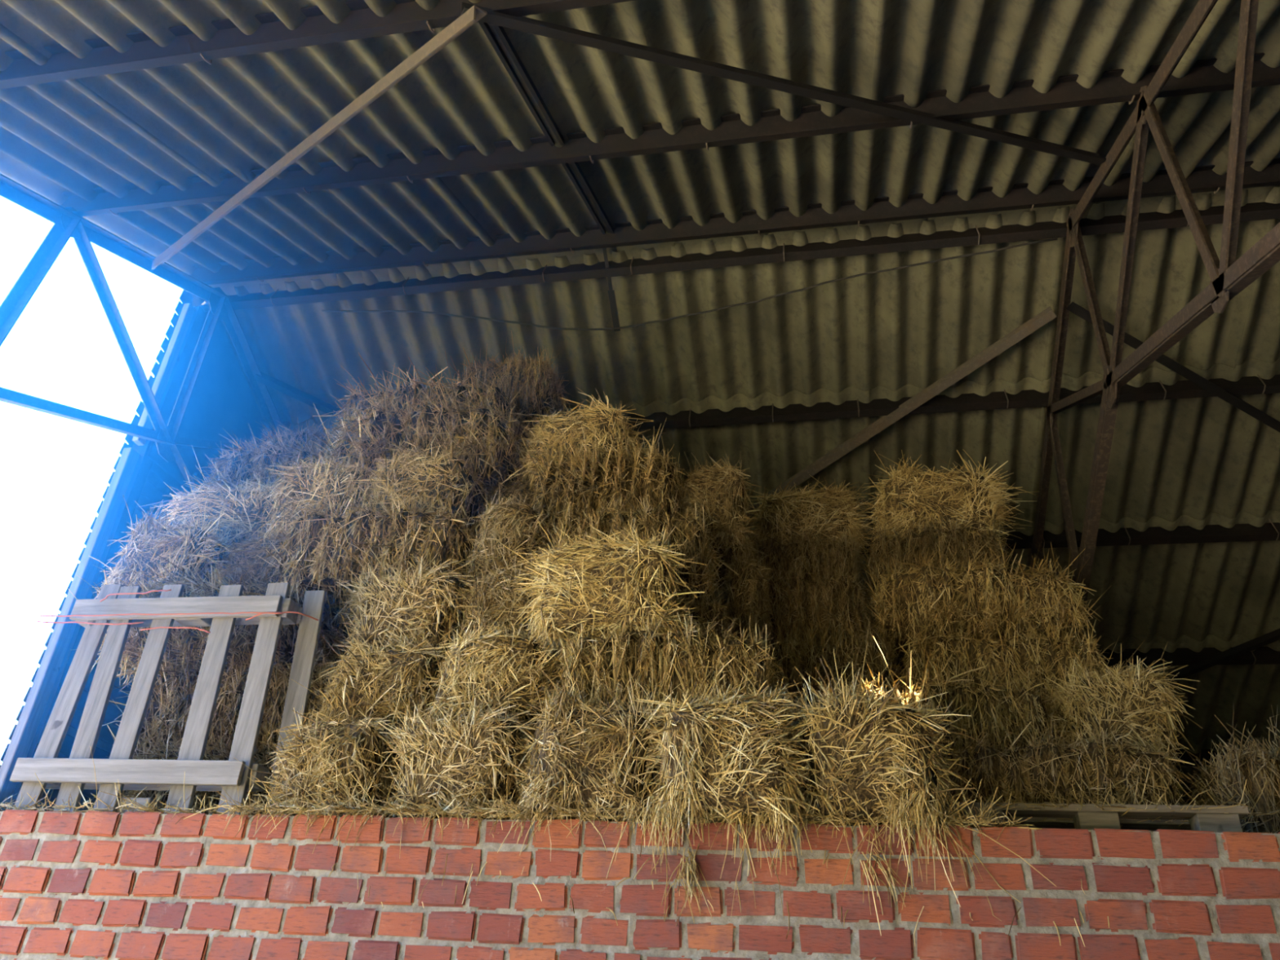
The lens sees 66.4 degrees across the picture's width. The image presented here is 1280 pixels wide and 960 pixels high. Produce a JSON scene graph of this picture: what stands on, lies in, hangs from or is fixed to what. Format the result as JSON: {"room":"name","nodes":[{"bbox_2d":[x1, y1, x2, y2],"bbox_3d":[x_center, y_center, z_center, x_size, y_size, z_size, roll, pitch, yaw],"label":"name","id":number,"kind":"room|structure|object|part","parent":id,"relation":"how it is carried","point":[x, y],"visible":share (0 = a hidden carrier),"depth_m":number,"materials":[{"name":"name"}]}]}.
{"room":"farm building","nodes":[
{"label":"farm building","id":0,"kind":"room"},
{"bbox_2d":[0,289,354,812],"bbox_3d":[-2.575,1.873,7.875,0.014,4.172,5.803,-3,-31,11],"label":"wall","id":1,"kind":"structure","parent":0,"point":[222,397],"depth_m":6.48,"materials":[{"name":"metal"}]},
{"bbox_2d":[0,0,1279,275],"bbox_3d":[1.559,-2.186,1.460,11.070,3.341,7.812,-3,-31,11],"label":"ceiling","id":2,"kind":"structure","parent":0,"point":[239,115],"depth_m":4.47,"materials":[{"name":"grey metal"}]},
{"bbox_2d":[208,272,338,308],"bbox_3d":[-2.444,-1.305,6.451,0.951,0.090,0.405,-3,-31,11],"label":"ridge cap","id":3,"kind":"object","parent":2,"relation":"attached to","point":[328,279],"visible":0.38,"depth_m":6.50,"materials":[{"name":"grey metal"}]},
{"bbox_2d":[0,0,635,88],"bbox_3d":[1.945,-1.889,3.146,10.920,0.169,0.117,-3,-31,11],"label":"purlin","id":4,"kind":"object","parent":2,"relation":"attached to","point":[407,15],"visible":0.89,"depth_m":3.78,"materials":[{"name":"metal"}]},
{"bbox_2d":[473,247,617,288],"bbox_3d":[-0.618,-1.393,6.109,0.951,0.090,0.405,-3,-31,11],"label":"ridge cap","id":5,"kind":"object","parent":2,"relation":"on","point":[517,262],"visible":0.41,"depth_m":6.16,"materials":[{"name":"grey metal"}]},
{"bbox_2d":[60,53,1279,216],"bbox_3d":[2.163,-1.728,4.269,10.920,0.169,0.117,-3,-31,11],"label":"purlin","id":6,"kind":"object","parent":2,"relation":"attached to","point":[1203,77],"visible":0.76,"depth_m":4.64,"materials":[{"name":"metal"}]},
{"bbox_2d":[478,22,564,146],"bbox_3d":[-0.498,-1.701,4.186,0.066,0.449,1.012,-3,-31,11],"label":"bar","id":7,"kind":"object","parent":6,"relation":"attached to","point":[500,31],"visible":0.82,"depth_m":4.15,"materials":[{"name":"metal"}]},
{"bbox_2d":[616,233,767,275],"bbox_3d":[0.295,-1.437,5.938,0.951,0.090,0.405,-3,-31,11],"label":"ridge cap","id":8,"kind":"object","parent":2,"relation":"on","point":[752,241],"visible":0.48,"depth_m":5.99,"materials":[{"name":"grey metal"}]},
{"bbox_2d":[190,158,1279,284],"bbox_3d":[2.370,-1.576,5.335,10.920,0.169,0.117,-3,-31,11],"label":"purlin","id":9,"kind":"object","parent":2,"relation":"attached to","point":[1202,179],"visible":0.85,"depth_m":5.67,"materials":[{"name":"metal"}]},
{"bbox_2d":[561,162,613,234],"bbox_3d":[-0.284,-1.543,5.288,0.066,0.428,0.962,-3,-31,11],"label":"bar","id":10,"kind":"object","parent":9,"relation":"attached to","point":[575,165],"visible":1,"depth_m":5.28,"materials":[{"name":"metal"}]},
{"bbox_2d":[767,217,928,263],"bbox_3d":[1.208,-1.480,5.767,0.951,0.090,0.405,-3,-31,11],"label":"ridge cap","id":11,"kind":"object","parent":2,"relation":"on","point":[909,226],"visible":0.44,"depth_m":5.82,"materials":[{"name":"grey metal"}]},
{"bbox_2d":[927,202,1097,249],"bbox_3d":[2.121,-1.524,5.596,0.951,0.090,0.405,-3,-31,11],"label":"ridge cap","id":12,"kind":"object","parent":2,"relation":"on","point":[1046,214],"visible":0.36,"depth_m":5.66,"materials":[{"name":"grey metal"}]},
{"bbox_2d":[1097,185,1279,235],"bbox_3d":[3.034,-1.568,5.425,0.951,0.090,0.405,-3,-31,11],"label":"ridge cap","id":13,"kind":"object","parent":2,"relation":"on","point":[1259,194],"visible":0.23,"depth_m":5.48,"materials":[{"name":"grey metal"}]},
{"bbox_2d":[0,808,1279,959],"bbox_3d":[1.883,1.980,2.181,11.410,2.244,0.284,-3,-31,11],"label":"wall","id":14,"kind":"structure","parent":0,"point":[91,885],"depth_m":2.91,"materials":[{"name":"brick"}]},
{"bbox_2d":[8,582,326,814],"bbox_3d":[-1.774,0.825,3.739,1.092,0.935,0.168,-3,-31,11],"label":"pallet","id":15,"kind":"object","parent":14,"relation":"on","point":[64,775],"visible":0.75,"depth_m":3.70,"materials":[{"name":"grey wood"}]},
{"bbox_3d":[-1.857,1.052,3.531,0.925,0.091,0.021,-3,-31,11],"label":"cross rail","id":16,"kind":"part","parent":15,"relation":"part of","materials":[{"name":"grey wood"}]},
{"bbox_3d":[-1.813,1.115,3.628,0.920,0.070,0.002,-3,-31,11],"label":"rail","id":17,"kind":"part","parent":15,"relation":"part of","materials":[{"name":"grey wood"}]},
{"bbox_3d":[-1.852,0.509,3.890,0.915,0.091,0.021,-3,-31,11],"label":"cross rail","id":18,"kind":"part","parent":15,"relation":"part of","materials":[{"name":"grey wood"}]},
{"bbox_2d":[36,589,318,632],"bbox_3d":[-1.835,0.586,3.810,1.141,0.354,0.132,0,-31,6],"label":"twine","id":19,"kind":"object","parent":15,"relation":"attached to","point":[107,596],"visible":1,"depth_m":3.84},
{"bbox_3d":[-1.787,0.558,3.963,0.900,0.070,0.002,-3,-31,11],"label":"rail","id":20,"kind":"part","parent":15,"relation":"part of","materials":[{"name":"grey wood"}]},
{"bbox_2d":[494,657,673,876],"bbox_3d":[-0.109,1.107,3.468,0.764,0.730,1.118,-3,-31,11],"label":"bale","id":21,"kind":"object","parent":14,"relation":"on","point":[593,753],"visible":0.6,"depth_m":3.13},
{"bbox_2d":[551,605,801,725],"bbox_3d":[0.134,0.814,3.607,0.967,0.695,0.824,-1,-31,7],"label":"bale","id":22,"kind":"object","parent":21,"relation":"on","point":[685,659],"visible":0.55,"depth_m":3.45},
{"bbox_2d":[497,520,715,688],"bbox_3d":[-0.121,0.529,3.876,0.852,0.699,0.635,0,-31,6],"label":"bale","id":23,"kind":"object","parent":22,"relation":"on","point":[611,581],"visible":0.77,"depth_m":3.69},
{"bbox_2d":[676,564,739,640],"bbox_3d":[0.047,0.785,4.303,0.816,0.743,0.754,-3,-32,10],"label":"bale","id":24,"kind":"object","parent":21,"relation":"on","point":[708,611],"visible":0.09,"depth_m":4.16},
{"bbox_2d":[546,485,738,613],"bbox_3d":[0.004,0.399,4.334,0.847,0.700,0.826,-2,-31,9],"label":"bale","id":25,"kind":"object","parent":24,"relation":"on","point":[697,543],"visible":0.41,"depth_m":4.20},
{"bbox_2d":[517,416,689,542],"bbox_3d":[-0.167,0.154,4.692,0.858,0.739,0.968,-3,-31,11],"label":"bale","id":26,"kind":"object","parent":25,"relation":"on","point":[575,481],"visible":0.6,"depth_m":4.46},
{"bbox_2d":[499,387,680,496],"bbox_3d":[-0.290,-0.029,5.074,0.890,0.716,0.851,-8,-33,18],"label":"bale","id":27,"kind":"object","parent":26,"relation":"on","point":[604,420],"visible":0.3,"depth_m":4.82},
{"bbox_2d":[677,451,767,602],"bbox_3d":[0.390,0.263,4.776,0.453,0.701,0.863,-1,-31,8],"label":"bale","id":28,"kind":"object","parent":25,"relation":"on","point":[722,494],"visible":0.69,"depth_m":4.54},
{"bbox_2d":[0,746,1279,946],"bbox_3d":[-0.235,1.145,3.194,4.527,0.646,1.108,2,-31,3],"label":"straw","id":29,"kind":"object","parent":14,"relation":"on","point":[301,810],"visible":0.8,"depth_m":2.96,"materials":[{"name":"yellow plant"}]},
{"bbox_2d":[219,186,1279,804],"bbox_3d":[2.822,0.952,7.397,11.074,2.502,5.823,-3,-31,11],"label":"corrugated wall","id":30,"kind":"structure","parent":0,"point":[1197,463],"depth_m":6.48,"materials":[{"name":"grey metal"}]},
{"bbox_2d":[200,201,1279,312],"bbox_3d":[2.427,-1.457,5.609,10.920,0.170,0.117,-3,-31,11],"label":"purlin","id":31,"kind":"object","parent":30,"relation":"attached to","point":[1256,211],"visible":0.85,"depth_m":5.90,"materials":[{"name":"metal"}]},
{"bbox_2d":[602,248,620,331],"bbox_3d":[-0.182,-1.188,6.128,0.040,0.265,0.483,-3,-31,11],"label":"strap","id":32,"kind":"object","parent":31,"relation":"hanging from","point":[611,292],"visible":0.86,"depth_m":6.16,"materials":[{"name":"metal"}]},
{"bbox_2d":[321,237,1057,330],"bbox_3d":[0.151,-1.119,6.077,4.563,0.165,0.290,-3,-32,12],"label":"cable","id":33,"kind":"object","parent":32,"relation":"hanging from","point":[1055,238],"visible":1,"depth_m":6.08,"materials":[{"name":"black rubber"}]},
{"bbox_2d":[329,374,1279,434],"bbox_3d":[2.593,-0.542,6.261,10.920,0.170,0.117,-3,-31,11],"label":"purlin","id":34,"kind":"object","parent":30,"relation":"attached to","point":[1246,385],"visible":0.64,"depth_m":6.35,"materials":[{"name":"metal"}]},
{"bbox_2d":[750,518,1279,554],"bbox_3d":[2.766,0.410,6.940,10.920,0.170,0.117,-3,-31,11],"label":"purlin","id":35,"kind":"object","parent":30,"relation":"attached to","point":[1268,531],"visible":0.27,"depth_m":6.75,"materials":[{"name":"metal"}]},
{"bbox_2d":[892,646,1279,668],"bbox_3d":[2.942,1.380,7.632,10.920,0.170,0.117,-3,-31,11],"label":"purlin","id":36,"kind":"object","parent":30,"relation":"attached to","point":[1263,655],"visible":0.09,"depth_m":7.39,"materials":[{"name":"metal"}]},
{"bbox_2d":[1171,749,1278,765],"bbox_3d":[3.116,2.337,8.314,10.920,0.170,0.117,-3,-31,11],"label":"purlin","id":37,"kind":"object","parent":30,"relation":"attached to","point":[1185,757],"visible":0.02,"depth_m":8.02,"materials":[{"name":"metal"}]},
{"bbox_3d":[2.637,2.861,5.624,10.960,0.142,6.670,-3,-31,11],"label":"floor","id":38,"kind":"structure","parent":0,"visible":0},
{"bbox_2d":[0,302,206,811],"bbox_3d":[-3.026,0.344,5.519,0.105,3.450,0.165,-3,-31,11],"label":"post","id":39,"kind":"object","parent":38,"relation":"on","point":[133,467],"visible":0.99,"depth_m":5.46,"materials":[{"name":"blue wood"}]},
{"bbox_2d":[57,733,111,758],"bbox_3d":[-2.752,2.182,6.420,0.090,0.100,3.450,-3,-31,11],"label":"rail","id":40,"kind":"object","parent":39,"relation":"attached to","point":[67,745],"visible":0.06,"depth_m":5.13,"materials":[{"name":"metal"}]},
{"bbox_2d":[95,577,107,595],"bbox_3d":[-2.706,1.470,6.844,0.090,0.100,3.450,-3,-31,11],"label":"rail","id":41,"kind":"object","parent":39,"relation":"attached to","point":[102,580],"visible":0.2,"depth_m":5.40,"materials":[{"name":"metal"}]},
{"bbox_2d":[146,441,204,495],"bbox_3d":[-2.748,0.442,6.886,0.090,0.100,2.450,-3,-31,11],"label":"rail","id":42,"kind":"object","parent":39,"relation":"attached to","point":[170,473],"visible":0.26,"depth_m":6.02,"materials":[{"name":"metal"}]},
{"bbox_2d":[0,173,355,679],"bbox_3d":[-2.703,0.675,6.207,0.065,3.568,9.773,-3,-31,11],"label":"roof truss","id":43,"kind":"object","parent":38,"relation":"on","point":[68,224],"visible":0.39,"depth_m":5.52,"materials":[{"name":"metal"}]},
{"bbox_3d":[-3.013,-1.366,5.189,0.008,0.150,0.150,-3,-31,11],"label":"gusset plate","id":44,"kind":"part","parent":43,"relation":"part of","materials":[{"name":"metal"}]},
{"bbox_3d":[-2.830,-0.216,5.870,0.008,0.200,0.200,-3,-31,11],"label":"gusset plate","id":45,"kind":"part","parent":43,"relation":"part of","materials":[{"name":"metal"}]},
{"bbox_3d":[-2.770,-1.159,6.433,0.008,0.200,0.200,-3,-31,11],"label":"gusset plate","id":46,"kind":"part","parent":43,"relation":"part of","materials":[{"name":"metal"}]},
{"bbox_2d":[254,371,346,420],"bbox_3d":[-1.269,-0.058,7.107,3.103,0.759,0.050,15,-33,-18],"label":"brace","id":47,"kind":"object","parent":43,"relation":"attached to","point":[266,380],"visible":0.35,"depth_m":6.85,"materials":[{"name":"metal"}]},
{"bbox_2d":[151,5,487,270],"bbox_3d":[-1.718,-1.458,4.624,3.222,0.807,0.055,-23,-40,37],"label":"brace","id":48,"kind":"object","parent":43,"relation":"attached to","point":[474,14],"visible":1,"depth_m":4.17,"materials":[{"name":"metal"}]},
{"bbox_2d":[90,713,276,815],"bbox_3d":[-1.682,1.351,4.050,1.090,0.730,1.066,-4,-32,13],"label":"bale","id":49,"kind":"object","parent":38,"relation":"on","point":[212,753],"visible":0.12,"depth_m":3.84},
{"bbox_2d":[102,625,338,755],"bbox_3d":[-1.685,1.060,4.234,1.064,0.726,1.086,-2,-30,10],"label":"bale","id":50,"kind":"object","parent":49,"relation":"on","point":[169,706],"visible":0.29,"depth_m":4.01},
{"bbox_2d":[67,552,354,691],"bbox_3d":[-1.868,0.766,4.445,1.150,0.698,1.155,-1,-31,7],"label":"bale","id":51,"kind":"object","parent":50,"relation":"on","point":[179,641],"visible":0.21,"depth_m":4.20},
{"bbox_2d":[87,494,244,599],"bbox_3d":[-2.206,0.557,4.876,0.832,0.730,1.016,-4,-32,12],"label":"bale","id":52,"kind":"object","parent":51,"relation":"on","point":[189,544],"visible":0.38,"depth_m":4.58},
{"bbox_2d":[140,466,287,546],"bbox_3d":[-2.068,0.382,5.261,1.103,0.744,0.883,-2,-32,10],"label":"bale","id":53,"kind":"object","parent":52,"relation":"on","point":[237,504],"visible":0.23,"depth_m":4.99},
{"bbox_2d":[183,421,333,489],"bbox_3d":[-2.002,0.123,5.485,0.784,0.708,1.234,-4,-32,12],"label":"bale","id":54,"kind":"object","parent":53,"relation":"on","point":[239,465],"visible":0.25,"depth_m":5.28},
{"bbox_2d":[253,408,342,464],"bbox_3d":[-1.952,-0.024,5.960,0.801,0.722,0.795,-6,-32,15],"label":"bale","id":55,"kind":"object","parent":54,"relation":"on","point":[316,431],"visible":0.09,"depth_m":5.84},
{"bbox_2d":[209,520,355,665],"bbox_3d":[-1.753,0.615,4.892,0.582,0.702,0.987,-2,-31,10],"label":"bale","id":56,"kind":"object","parent":51,"relation":"on","point":[246,557],"visible":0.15,"depth_m":4.63},
{"bbox_2d":[249,679,404,817],"bbox_3d":[-1.032,1.199,3.678,0.663,0.709,1.113,-2,-31,9],"label":"bale","id":57,"kind":"object","parent":38,"relation":"on","point":[325,751],"visible":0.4,"depth_m":3.38},
{"bbox_2d":[293,613,463,742],"bbox_3d":[-0.952,1.018,4.066,0.782,0.707,1.123,-3,-31,10],"label":"bale","id":58,"kind":"object","parent":57,"relation":"on","point":[369,678],"visible":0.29,"depth_m":3.73},
{"bbox_2d":[324,541,479,668],"bbox_3d":[-0.908,0.757,4.354,0.828,0.699,1.123,0,-31,5],"label":"bale","id":59,"kind":"object","parent":58,"relation":"on","point":[419,600],"visible":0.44,"depth_m":4.01},
{"bbox_2d":[257,479,481,639],"bbox_3d":[-1.166,0.430,4.499,1.078,0.710,1.000,-6,-32,16],"label":"bale","id":60,"kind":"object","parent":59,"relation":"on","point":[318,548],"visible":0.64,"depth_m":4.29},
{"bbox_2d":[250,444,386,546],"bbox_3d":[-1.472,0.269,5.002,0.813,0.700,1.126,1,-31,5],"label":"bale","id":61,"kind":"object","parent":60,"relation":"on","point":[315,479],"visible":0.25,"depth_m":4.68},
{"bbox_2d":[345,421,502,536],"bbox_3d":[-0.975,0.232,4.883,0.798,0.728,1.120,-3,-31,11],"label":"bale","id":62,"kind":"object","parent":60,"relation":"on","point":[420,477],"visible":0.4,"depth_m":4.58},
{"bbox_2d":[308,369,534,500],"bbox_3d":[-1.045,-0.048,5.093,1.140,0.708,1.417,-5,-32,14],"label":"bale","id":63,"kind":"object","parent":62,"relation":"on","point":[494,441],"visible":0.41,"depth_m":4.83},
{"bbox_2d":[312,352,537,457],"bbox_3d":[-1.176,-0.200,5.563,1.271,0.685,1.317,1,-31,5],"label":"bale","id":64,"kind":"object","parent":63,"relation":"on","point":[460,390],"visible":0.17,"depth_m":5.30},
{"bbox_2d":[451,330,572,433],"bbox_3d":[-0.770,-0.461,5.816,0.648,0.702,0.746,-3,-31,11],"label":"bale","id":65,"kind":"object","parent":64,"relation":"on","point":[540,389],"visible":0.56,"depth_m":5.69},
{"bbox_2d":[473,467,536,506],"bbox_3d":[-0.559,0.373,5.064,0.405,0.700,0.986,-2,-31,10],"label":"bale","id":66,"kind":"object","parent":60,"relation":"on","point":[505,493],"visible":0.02,"depth_m":4.80},
{"bbox_2d":[365,673,540,819],"bbox_3d":[-0.565,1.173,3.605,0.748,0.699,1.119,1,-31,4],"label":"bale","id":67,"kind":"object","parent":38,"relation":"on","point":[464,748],"visible":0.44,"depth_m":3.27},
{"bbox_2d":[400,610,564,742],"bbox_3d":[-0.452,0.939,3.899,0.748,0.717,1.061,-6,-32,16],"label":"bale","id":68,"kind":"object","parent":67,"relation":"on","point":[500,660],"visible":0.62,"depth_m":3.57},
{"bbox_2d":[443,534,544,644],"bbox_3d":[-0.478,0.716,4.256,0.597,0.748,1.136,-3,-31,10],"label":"bale","id":69,"kind":"object","parent":68,"relation":"on","point":[490,595],"visible":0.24,"depth_m":3.94},
{"bbox_2d":[457,482,559,588],"bbox_3d":[-0.491,0.473,4.525,0.519,0.725,1.061,-5,-32,14],"label":"bale","id":70,"kind":"object","parent":69,"relation":"on","point":[514,526],"visible":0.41,"depth_m":4.19},
{"bbox_2d":[621,662,826,875],"bbox_3d":[0.326,1.045,3.284,0.677,0.701,1.110,-1,-31,8],"label":"bale","id":71,"kind":"object","parent":38,"relation":"on","point":[723,754],"visible":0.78,"depth_m":2.91},
{"bbox_2d":[778,641,985,858],"bbox_3d":[0.744,1.008,3.207,0.680,0.763,1.135,-2,-32,9],"label":"bale","id":72,"kind":"object","parent":38,"relation":"on","point":[890,751],"visible":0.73,"depth_m":2.90},
{"bbox_2d":[944,801,1248,832],"bbox_3d":[1.532,1.339,3.486,0.900,0.148,0.940,-3,-31,11],"label":"pallet","id":73,"kind":"object","parent":38,"relation":"on","point":[1090,817],"visible":0.13,"depth_m":3.12,"materials":[{"name":"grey wood"}]},
{"bbox_2d":[942,709,1199,831],"bbox_3d":[1.594,1.261,3.764,1.006,0.642,1.068,-6,-32,16],"label":"bale","id":74,"kind":"object","parent":73,"relation":"on","point":[1121,769],"visible":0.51,"depth_m":3.56},
{"bbox_2d":[1029,636,1202,791],"bbox_3d":[1.987,1.141,4.213,0.666,0.700,1.138,1,-31,4],"label":"bale","id":75,"kind":"object","parent":74,"relation":"on","point":[1143,700],"visible":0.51,"depth_m":3.87},
{"bbox_2d":[1029,0,1279,647],"bbox_3d":[2.479,0.426,5.237,0.062,3.568,9.773,-3,-31,11],"label":"roof truss","id":76,"kind":"object","parent":38,"relation":"on","point":[1228,276],"visible":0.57,"depth_m":4.37,"materials":[{"name":"metal"}]},
{"bbox_2d":[461,2,1106,164],"bbox_3d":[0.811,-1.631,4.140,3.100,0.778,0.055,14,-32,-17],"label":"brace","id":77,"kind":"object","parent":76,"relation":"attached to","point":[522,24],"visible":1,"depth_m":4.00,"materials":[{"name":"metal"}]},
{"bbox_2d":[746,306,1057,516],"bbox_3d":[1.348,-0.197,6.609,3.098,0.789,0.054,-25,-41,39],"label":"brace","id":78,"kind":"object","parent":76,"relation":"attached to","point":[1046,315],"visible":0.65,"depth_m":6.28,"materials":[{"name":"metal"}]},
{"bbox_3d":[2.605,-0.390,6.221,0.008,0.150,0.150,-3,-31,11],"label":"gusset plate","id":79,"kind":"part","parent":76,"relation":"part of","materials":[{"name":"metal"}]},
{"bbox_3d":[2.414,-1.408,5.462,0.008,0.200,0.200,-3,-31,11],"label":"gusset plate","id":80,"kind":"part","parent":76,"relation":"part of","materials":[{"name":"metal"}]},
{"bbox_3d":[2.354,-0.465,4.899,0.008,0.200,0.200,-3,-31,11],"label":"gusset plate","id":81,"kind":"part","parent":76,"relation":"part of","materials":[{"name":"metal"}]},
{"bbox_3d":[2.171,-1.614,4.217,0.008,0.150,0.150,-3,-31,11],"label":"gusset plate","id":82,"kind":"part","parent":76,"relation":"part of","materials":[{"name":"metal"}]},
{"bbox_2d":[1066,302,1279,432],"bbox_3d":[3.971,-0.339,6.082,3.169,0.804,0.067,15,-33,-18],"label":"brace","id":83,"kind":"object","parent":76,"relation":"attached to","point":[1073,308],"visible":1,"depth_m":5.94,"materials":[{"name":"metal"}]},
{"bbox_3d":[2.086,-0.681,3.521,0.008,0.150,0.150,-3,-31,11],"label":"gusset plate","id":84,"kind":"part","parent":76,"relation":"part of","materials":[{"name":"metal"}]},
{"bbox_2d":[1160,628,1279,683],"bbox_3d":[4.381,1.279,7.236,3.342,0.799,0.050,-24,-40,37],"label":"brace","id":85,"kind":"object","parent":76,"relation":"attached to","point":[1273,636],"visible":0.46,"depth_m":7.24,"materials":[{"name":"metal"}]},
{"bbox_2d":[1180,702,1279,833],"bbox_3d":[2.439,1.226,3.438,0.905,0.866,0.986,-3,-31,10],"label":"bale","id":86,"kind":"object","parent":38,"relation":"on","point":[1255,766],"visible":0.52,"depth_m":3.36},
{"bbox_3d":[0.744,1.542,4.309,1.152,0.719,1.414,-5,-33,10],"label":"bale","id":87,"kind":"object","parent":38,"relation":"on","visible":0},
{"bbox_2d":[771,648,845,753],"bbox_3d":[0.601,1.251,4.550,0.857,0.729,1.612,-6,-32,16],"label":"bale","id":88,"kind":"object","parent":87,"relation":"on","point":[816,686],"visible":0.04,"depth_m":4.22},
{"bbox_2d":[766,601,902,697],"bbox_3d":[0.881,1.049,4.901,1.037,0.756,0.977,-3,-31,10],"label":"bale","id":89,"kind":"object","parent":88,"relation":"on","point":[855,654],"visible":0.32,"depth_m":4.70},
{"bbox_2d":[719,538,777,655],"bbox_3d":[0.531,0.670,4.766,0.283,0.730,0.868,-2,-31,9],"label":"bale","id":90,"kind":"object","parent":89,"relation":"on","point":[748,598],"visible":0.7,"depth_m":4.53},
{"bbox_2d":[722,547,879,652],"bbox_3d":[0.845,0.791,5.152,0.868,0.720,1.034,-7,-33,18],"label":"bale","id":91,"kind":"object","parent":89,"relation":"on","point":[816,597],"visible":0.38,"depth_m":4.90},
{"bbox_2d":[751,506,868,588],"bbox_3d":[0.890,0.593,5.527,0.828,0.705,0.893,-4,-31,12],"label":"bale","id":92,"kind":"object","parent":91,"relation":"on","point":[814,550],"visible":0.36,"depth_m":5.37},
{"bbox_2d":[746,474,878,579],"bbox_3d":[0.990,0.331,5.770,0.917,0.702,0.566,0,-31,7],"label":"bale","id":93,"kind":"object","parent":92,"relation":"on","point":[831,510],"visible":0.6,"depth_m":5.61},
{"bbox_2d":[855,635,1071,799],"bbox_3d":[1.324,1.199,4.359,1.034,0.690,1.478,0,-31,6],"label":"bale","id":94,"kind":"object","parent":87,"relation":"on","point":[1010,709],"visible":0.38,"depth_m":4.02},
{"bbox_2d":[892,613,1114,709],"bbox_3d":[1.728,1.019,4.737,1.080,0.698,1.011,-1,-31,9],"label":"bale","id":95,"kind":"object","parent":94,"relation":"on","point":[1008,655],"visible":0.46,"depth_m":4.54},
{"bbox_2d":[854,536,1108,672],"bbox_3d":[1.698,0.700,4.902,1.158,0.709,1.178,-6,-32,16],"label":"bale","id":96,"kind":"object","parent":95,"relation":"on","point":[926,597],"visible":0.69,"depth_m":4.70},
{"bbox_2d":[858,508,1013,641],"bbox_3d":[1.641,0.541,5.335,0.884,0.703,0.924,-1,-31,8],"label":"bale","id":97,"kind":"object","parent":96,"relation":"on","point":[906,550],"visible":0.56,"depth_m":5.17},
{"bbox_2d":[848,449,1038,573],"bbox_3d":[1.671,0.235,5.546,1.113,0.728,0.626,-6,-32,15],"label":"bale","id":98,"kind":"object","parent":97,"relation":"on","point":[908,496],"visible":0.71,"depth_m":5.36}
]}

